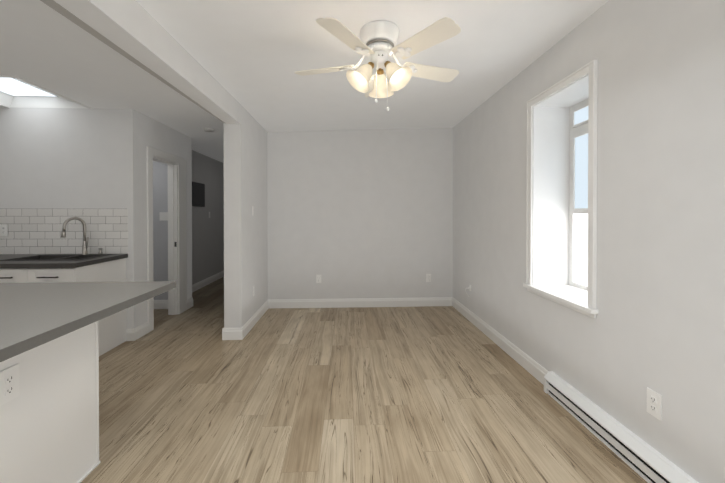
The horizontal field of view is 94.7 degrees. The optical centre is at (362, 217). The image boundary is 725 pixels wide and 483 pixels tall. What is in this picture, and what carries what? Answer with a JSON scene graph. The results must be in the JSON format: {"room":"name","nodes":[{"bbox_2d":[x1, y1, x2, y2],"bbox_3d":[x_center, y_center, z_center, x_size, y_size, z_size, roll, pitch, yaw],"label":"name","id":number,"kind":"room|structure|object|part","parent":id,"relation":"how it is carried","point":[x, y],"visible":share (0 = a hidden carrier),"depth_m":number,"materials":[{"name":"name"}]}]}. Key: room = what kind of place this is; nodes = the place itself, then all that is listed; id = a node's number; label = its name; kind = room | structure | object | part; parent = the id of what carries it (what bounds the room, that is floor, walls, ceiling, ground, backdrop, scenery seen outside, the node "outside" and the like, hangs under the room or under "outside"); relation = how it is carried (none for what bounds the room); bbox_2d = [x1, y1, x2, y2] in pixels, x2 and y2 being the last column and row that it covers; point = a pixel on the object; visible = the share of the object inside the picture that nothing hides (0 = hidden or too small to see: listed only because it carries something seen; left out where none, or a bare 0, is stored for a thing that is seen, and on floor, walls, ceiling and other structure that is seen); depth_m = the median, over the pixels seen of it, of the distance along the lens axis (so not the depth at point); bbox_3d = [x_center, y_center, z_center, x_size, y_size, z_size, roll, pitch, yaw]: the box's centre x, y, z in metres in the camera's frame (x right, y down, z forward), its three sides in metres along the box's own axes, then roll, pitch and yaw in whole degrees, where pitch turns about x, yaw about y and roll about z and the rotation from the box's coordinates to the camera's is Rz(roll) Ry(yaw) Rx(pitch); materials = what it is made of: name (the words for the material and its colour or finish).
{"room":"empty living room","nodes":[
{"label":"empty living room","id":0,"kind":"room"},
{"bbox_2d":[0,107,140,328],"bbox_3d":[-3.567,0.080,3.513,2.320,2.430,0.120,0,0,-3],"label":"wall","id":1,"kind":"structure","parent":0,"point":[67,158],"depth_m":3.48,"materials":[{"name":"paint"}]},
{"bbox_2d":[0,209,127,253],"bbox_3d":[-3.590,0.145,3.450,2.261,0.472,0.003,0,0,-3],"label":"tile backsplash","id":2,"kind":"structure","parent":1,"relation":"attached to","point":[34,231],"depth_m":3.47,"materials":[{"name":"white tile"}]},
{"bbox_2d":[0,224,7,235],"bbox_3d":[-3.684,0.131,3.430,0.072,0.118,0.008,0,0,-3],"label":"outlet","id":3,"kind":"object","parent":2,"relation":"attached to","point":[3,229],"visible":1,"depth_m":3.43,"materials":[{"name":"white plastic"}]},
{"bbox_2d":[0,0,223,162],"bbox_3d":[-3.049,-1.202,2.506,3.260,0.150,10.600,0,0,-3],"label":"ceiling","id":4,"kind":"structure","parent":0,"point":[43,45],"depth_m":2.60,"materials":[{"name":"paint"}]},
{"bbox_2d":[0,75,92,108],"bbox_3d":[-3.205,-1.195,3.047,0.844,0.143,0.821,0,0,-3],"label":"skylight","id":5,"kind":"object","parent":4,"relation":"in","point":[16,91],"visible":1,"depth_m":3.39,"materials":[{"name":"white glass"}]},
{"bbox_2d":[204,128,214,131],"bbox_3d":[-1.973,-1.124,4.300,0.130,0.030,0.130,0,0,-3],"label":"smoke detector","id":6,"kind":"object","parent":4,"relation":"attached to","point":[209,129],"visible":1,"depth_m":4.26,"materials":[{"name":"white plastic"}]},
{"bbox_2d":[153,161,167,299],"bbox_3d":[-3.385,0.070,4.733,1.600,2.430,0.120,0,0,-3],"label":"wall","id":7,"kind":"structure","parent":0,"point":[160,228],"depth_m":4.69,"materials":[{"name":"paint"}]},
{"bbox_2d":[154,300,167,308],"bbox_3d":[-3.332,1.223,4.676,1.500,0.125,0.016,0,0,-3],"label":"baseboard","id":8,"kind":"structure","parent":7,"relation":"attached to","point":[158,304],"depth_m":4.69,"materials":[{"name":"white wood"}]},
{"bbox_2d":[159,212,167,220],"bbox_3d":[-2.793,-0.015,4.694,0.115,0.118,0.011,0,0,-3],"label":"light switch","id":9,"kind":"object","parent":7,"relation":"attached to","point":[163,216],"visible":0.94,"depth_m":4.69,"materials":[{"name":"white plastic"}]},
{"bbox_2d":[140,113,191,324],"bbox_3d":[-2.500,0.074,4.229,0.120,2.430,1.210,0,0,-3],"label":"wall","id":10,"kind":"structure","parent":0,"point":[155,134],"depth_m":4.00,"materials":[{"name":"paint"}]},
{"bbox_2d":[147,146,186,331],"bbox_3d":[-2.489,0.245,4.189,0.138,2.090,0.885,0,0,-3],"label":"door frame","id":11,"kind":"structure","parent":10,"relation":"attached to","point":[177,273],"depth_m":4.41,"materials":[{"name":"white wood"}]},
{"bbox_2d":[192,150,223,284],"bbox_3d":[-2.860,0.057,6.324,0.400,2.430,3.010,0,0,-3],"label":"wall","id":12,"kind":"structure","parent":0,"point":[207,244],"depth_m":6.39,"materials":[{"name":"paint"}]},
{"bbox_2d":[192,181,204,206],"bbox_3d":[-2.906,-0.404,5.918,0.029,0.420,0.530,0,0,-3],"label":"breaker panel","id":13,"kind":"object","parent":12,"relation":"attached to","point":[198,194],"visible":0.9,"depth_m":5.90,"materials":[{"name":"grey metal"}]},
{"bbox_2d":[192,271,223,291],"bbox_3d":[-2.935,1.209,6.390,0.016,0.125,2.890,0,0,-3],"label":"baseboard","id":14,"kind":"structure","parent":12,"relation":"attached to","point":[196,286],"depth_m":6.30,"materials":[{"name":"white wood"}]},
{"bbox_2d":[223,105,267,327],"bbox_3d":[-1.480,-0.048,5.713,0.180,2.650,4.360,0,0,-3],"label":"wall","id":15,"kind":"structure","parent":0,"point":[245,229],"depth_m":3.66,"materials":[{"name":"paint"}]},
{"bbox_2d":[222,328,237,339],"bbox_3d":[-1.577,1.215,5.711,0.016,0.125,4.376,0,0,-3],"label":"baseboard","id":16,"kind":"structure","parent":15,"relation":"attached to","point":[226,332],"depth_m":3.53,"materials":[{"name":"white wood"}]},
{"bbox_2d":[238,299,269,339],"bbox_3d":[-1.305,1.228,4.112,0.016,0.125,1.156,0,0,-3],"label":"baseboard","id":17,"kind":"structure","parent":15,"relation":"attached to","point":[244,330],"depth_m":3.93,"materials":[{"name":"white wood"}]},
{"bbox_2d":[267,127,452,298],"bbox_3d":[-0.017,-0.041,4.857,2.660,2.650,0.150,0,0,-3],"label":"wall","id":18,"kind":"structure","parent":0,"point":[359,213],"depth_m":4.78,"materials":[{"name":"paint"}]},
{"bbox_2d":[316,275,320,282],"bbox_3d":[-0.623,0.875,4.755,0.072,0.118,0.008,0,0,-3],"label":"outlet","id":19,"kind":"object","parent":18,"relation":"attached to","point":[318,278],"visible":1,"depth_m":4.75,"materials":[{"name":"white plastic"}]},
{"bbox_2d":[270,297,449,308],"bbox_3d":[-0.013,1.222,4.784,2.660,0.125,0.016,0,0,-3],"label":"baseboard","id":20,"kind":"structure","parent":18,"relation":"attached to","point":[432,301],"depth_m":4.78,"materials":[{"name":"white wood"}]},
{"bbox_2d":[426,274,430,281],"bbox_3d":[0.955,0.875,4.830,0.072,0.118,0.008,0,0,-3],"label":"outlet","id":21,"kind":"object","parent":18,"relation":"attached to","point":[428,277],"visible":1,"depth_m":4.83,"materials":[{"name":"white plastic"}]},
{"bbox_2d":[81,277,647,482],"bbox_3d":[-1.481,1.363,2.601,7.000,0.120,11.200,0,0,-3],"label":"floor","id":22,"kind":"structure","parent":0,"point":[438,394],"depth_m":2.29,"materials":[{"name":"laminate"}]},
{"bbox_2d":[0,321,99,482],"bbox_3d":[-1.881,0.880,0.365,1.090,0.882,2.780,0,0,-3],"label":"base cabinet","id":23,"kind":"object","parent":22,"relation":"on","point":[49,382],"depth_m":1.50,"materials":[{"name":"white wood"}]},
{"bbox_2d":[0,364,18,405],"bbox_3d":[-1.380,0.653,1.304,0.008,0.130,0.082,0,0,-3],"label":"outlet","id":24,"kind":"object","parent":23,"relation":"attached to","point":[9,373],"depth_m":1.30,"materials":[{"name":"white plastic"}]},
{"bbox_2d":[0,281,175,364],"bbox_3d":[-1.892,0.418,0.454,1.675,0.040,3.066,0,0,-3],"label":"countertop","id":25,"kind":"structure","parent":23,"relation":"on","point":[32,314],"depth_m":1.49,"materials":[{"name":"grey stone"}]},
{"bbox_3d":[-1.336,0.880,0.391,0.010,0.882,2.780,0,0,-3],"label":"panel","id":26,"kind":"part","parent":23,"relation":"part of","materials":[{"name":"white wood"}]},
{"bbox_2d":[0,217,127,355],"bbox_3d":[-3.568,0.647,3.108,2.260,1.303,0.688,0,0,-3],"label":"base cabinet","id":27,"kind":"object","parent":22,"relation":"on","point":[85,266],"depth_m":3.14,"materials":[{"name":"white wood"}]},
{"bbox_2d":[0,254,111,260],"bbox_3d":[-2.899,0.481,3.205,0.679,0.206,0.439,0,0,-3],"label":"sink","id":28,"kind":"object","parent":27,"relation":"in","point":[45,257],"depth_m":3.31,"materials":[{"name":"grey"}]},
{"bbox_2d":[61,217,88,254],"bbox_3d":[-2.828,0.185,3.306,0.152,0.383,0.203,0,0,-3],"label":"faucet","id":29,"kind":"object","parent":27,"relation":"on","point":[63,235],"depth_m":3.36,"materials":[{"name":"silver metal"}]},
{"bbox_2d":[136,0,608,131],"bbox_3d":[0.288,-1.328,1.172,3.160,0.316,7.620,0,0,-3],"label":"ceiling","id":30,"kind":"structure","parent":0,"point":[251,57],"depth_m":2.47,"materials":[{"name":"paint"}]},
{"bbox_2d":[40,0,240,123],"bbox_3d":[-1.362,-1.219,0.403,0.448,0.518,6.240,0,0,-3],"label":"ceiling beam","id":31,"kind":"structure","parent":30,"relation":"attached to","point":[136,32],"depth_m":2.01,"materials":[{"name":"paint"}]},
{"bbox_2d":[294,17,460,110],"bbox_3d":[0.111,-0.963,2.252,1.163,0.539,1.121,0,0,-3],"label":"ceiling fan","id":32,"kind":"object","parent":30,"relation":"hanging from","point":[378,42],"visible":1,"depth_m":2.13,"materials":[{"name":"white painted metal"},{"name":"frosted glass"},{"name":"painted wood"}]},
{"bbox_3d":[-0.253,-1.017,2.314,0.442,0.038,0.245,0,0,-3],"label":"blade","id":33,"kind":"part","parent":32,"relation":"part of","materials":[{"name":"white wood"}]},
{"bbox_3d":[-0.084,-1.014,1.890,0.334,0.038,0.416,0,0,-3],"label":"blade","id":34,"kind":"part","parent":32,"relation":"part of","materials":[{"name":"white wood"}]},
{"bbox_3d":[-0.019,-0.908,2.153,0.174,0.178,0.176,0,0,-3],"label":"lamp shade","id":35,"kind":"part","parent":32,"relation":"part of","materials":[{"name":"white glass"}]},
{"bbox_3d":[0.095,-1.020,2.594,0.142,0.038,0.435,0,0,-3],"label":"blade","id":36,"kind":"part","parent":32,"relation":"part of","materials":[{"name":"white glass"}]},
{"bbox_3d":[0.113,-1.115,2.211,0.260,0.234,0.260,0,0,-3],"label":"motor","id":37,"kind":"part","parent":32,"relation":"part of","materials":[{"name":"white metal"}]},
{"bbox_2d":[377,68,383,74],"bbox_3d":[0.122,-0.992,2.276,0.050,0.064,0.067,0,0,-3],"label":"socket","id":38,"kind":"object","parent":32,"relation":"attached to","point":[380,71],"depth_m":2.26,"materials":[{"name":"gold metal"}]},
{"bbox_3d":[0.134,-0.910,2.353,0.178,0.178,0.175,0,0,-3],"label":"lamp shade","id":39,"kind":"part","parent":32,"relation":"part of","materials":[{"name":"white glass"}]},
{"bbox_3d":[0.234,-0.908,2.118,0.168,0.178,0.165,0,0,-3],"label":"lamp shade","id":40,"kind":"part","parent":32,"relation":"part of","materials":[{"name":"white glass"}]},
{"bbox_3d":[0.350,-1.014,1.918,0.344,0.038,0.410,0,0,-3],"label":"blade","id":41,"kind":"part","parent":32,"relation":"part of","materials":[{"name":"white wood"}]},
{"bbox_3d":[0.468,-1.018,2.348,0.442,0.038,0.245,0,0,-3],"label":"blade","id":42,"kind":"part","parent":32,"relation":"part of","materials":[{"name":"white wood"}]},
{"bbox_2d":[453,0,724,482],"bbox_3d":[1.676,-0.012,1.248,0.380,2.650,7.620,0,0,-3],"label":"wall","id":43,"kind":"structure","parent":0,"point":[657,324],"depth_m":1.79,"materials":[{"name":"paint"}]},
{"bbox_2d":[450,297,548,384],"bbox_3d":[1.364,1.231,3.663,0.016,0.125,2.305,0,0,-3],"label":"baseboard","id":44,"kind":"structure","parent":43,"relation":"attached to","point":[534,368],"depth_m":3.24,"materials":[{"name":"white wood"}]},
{"bbox_2d":[523,59,598,318],"bbox_3d":[1.611,-0.176,2.453,0.455,2.080,1.255,0,0,-3],"label":"window","id":45,"kind":"structure","parent":43,"relation":"in","point":[561,197],"depth_m":2.76,"materials":[{"name":"white"}]},
{"bbox_3d":[1.586,0.594,2.458,0.405,0.060,0.801,0,0,-3],"label":"sill","id":46,"kind":"part","parent":45,"relation":"part of","materials":[{"name":"white wood"}]},
{"bbox_3d":[1.619,-0.176,2.453,0.380,1.480,0.655,0,0,-3],"label":"reveal trim","id":47,"kind":"part","parent":45,"relation":"part of","materials":[{"name":"white paint"}]},
{"bbox_3d":[1.733,-0.461,2.456,0.006,0.782,0.516,0,0,-3],"label":"glass pane","id":48,"kind":"part","parent":45,"relation":"part of","materials":[{"name":"clear glass"}]},
{"bbox_2d":[544,371,698,482],"bbox_3d":[1.436,1.237,1.582,0.068,0.148,1.850,0,0,-3],"label":"baseboard heater","id":49,"kind":"object","parent":43,"relation":"attached to","point":[646,462],"visible":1,"depth_m":1.85,"materials":[{"name":"white metal"}]},
{"bbox_2d":[647,387,661,420],"bbox_3d":[1.461,0.935,1.676,0.008,0.125,0.078,0,0,-3],"label":"outlet","id":50,"kind":"object","parent":43,"relation":"attached to","point":[654,403],"visible":1,"depth_m":1.67,"materials":[{"name":"white plastic"}]}
]}

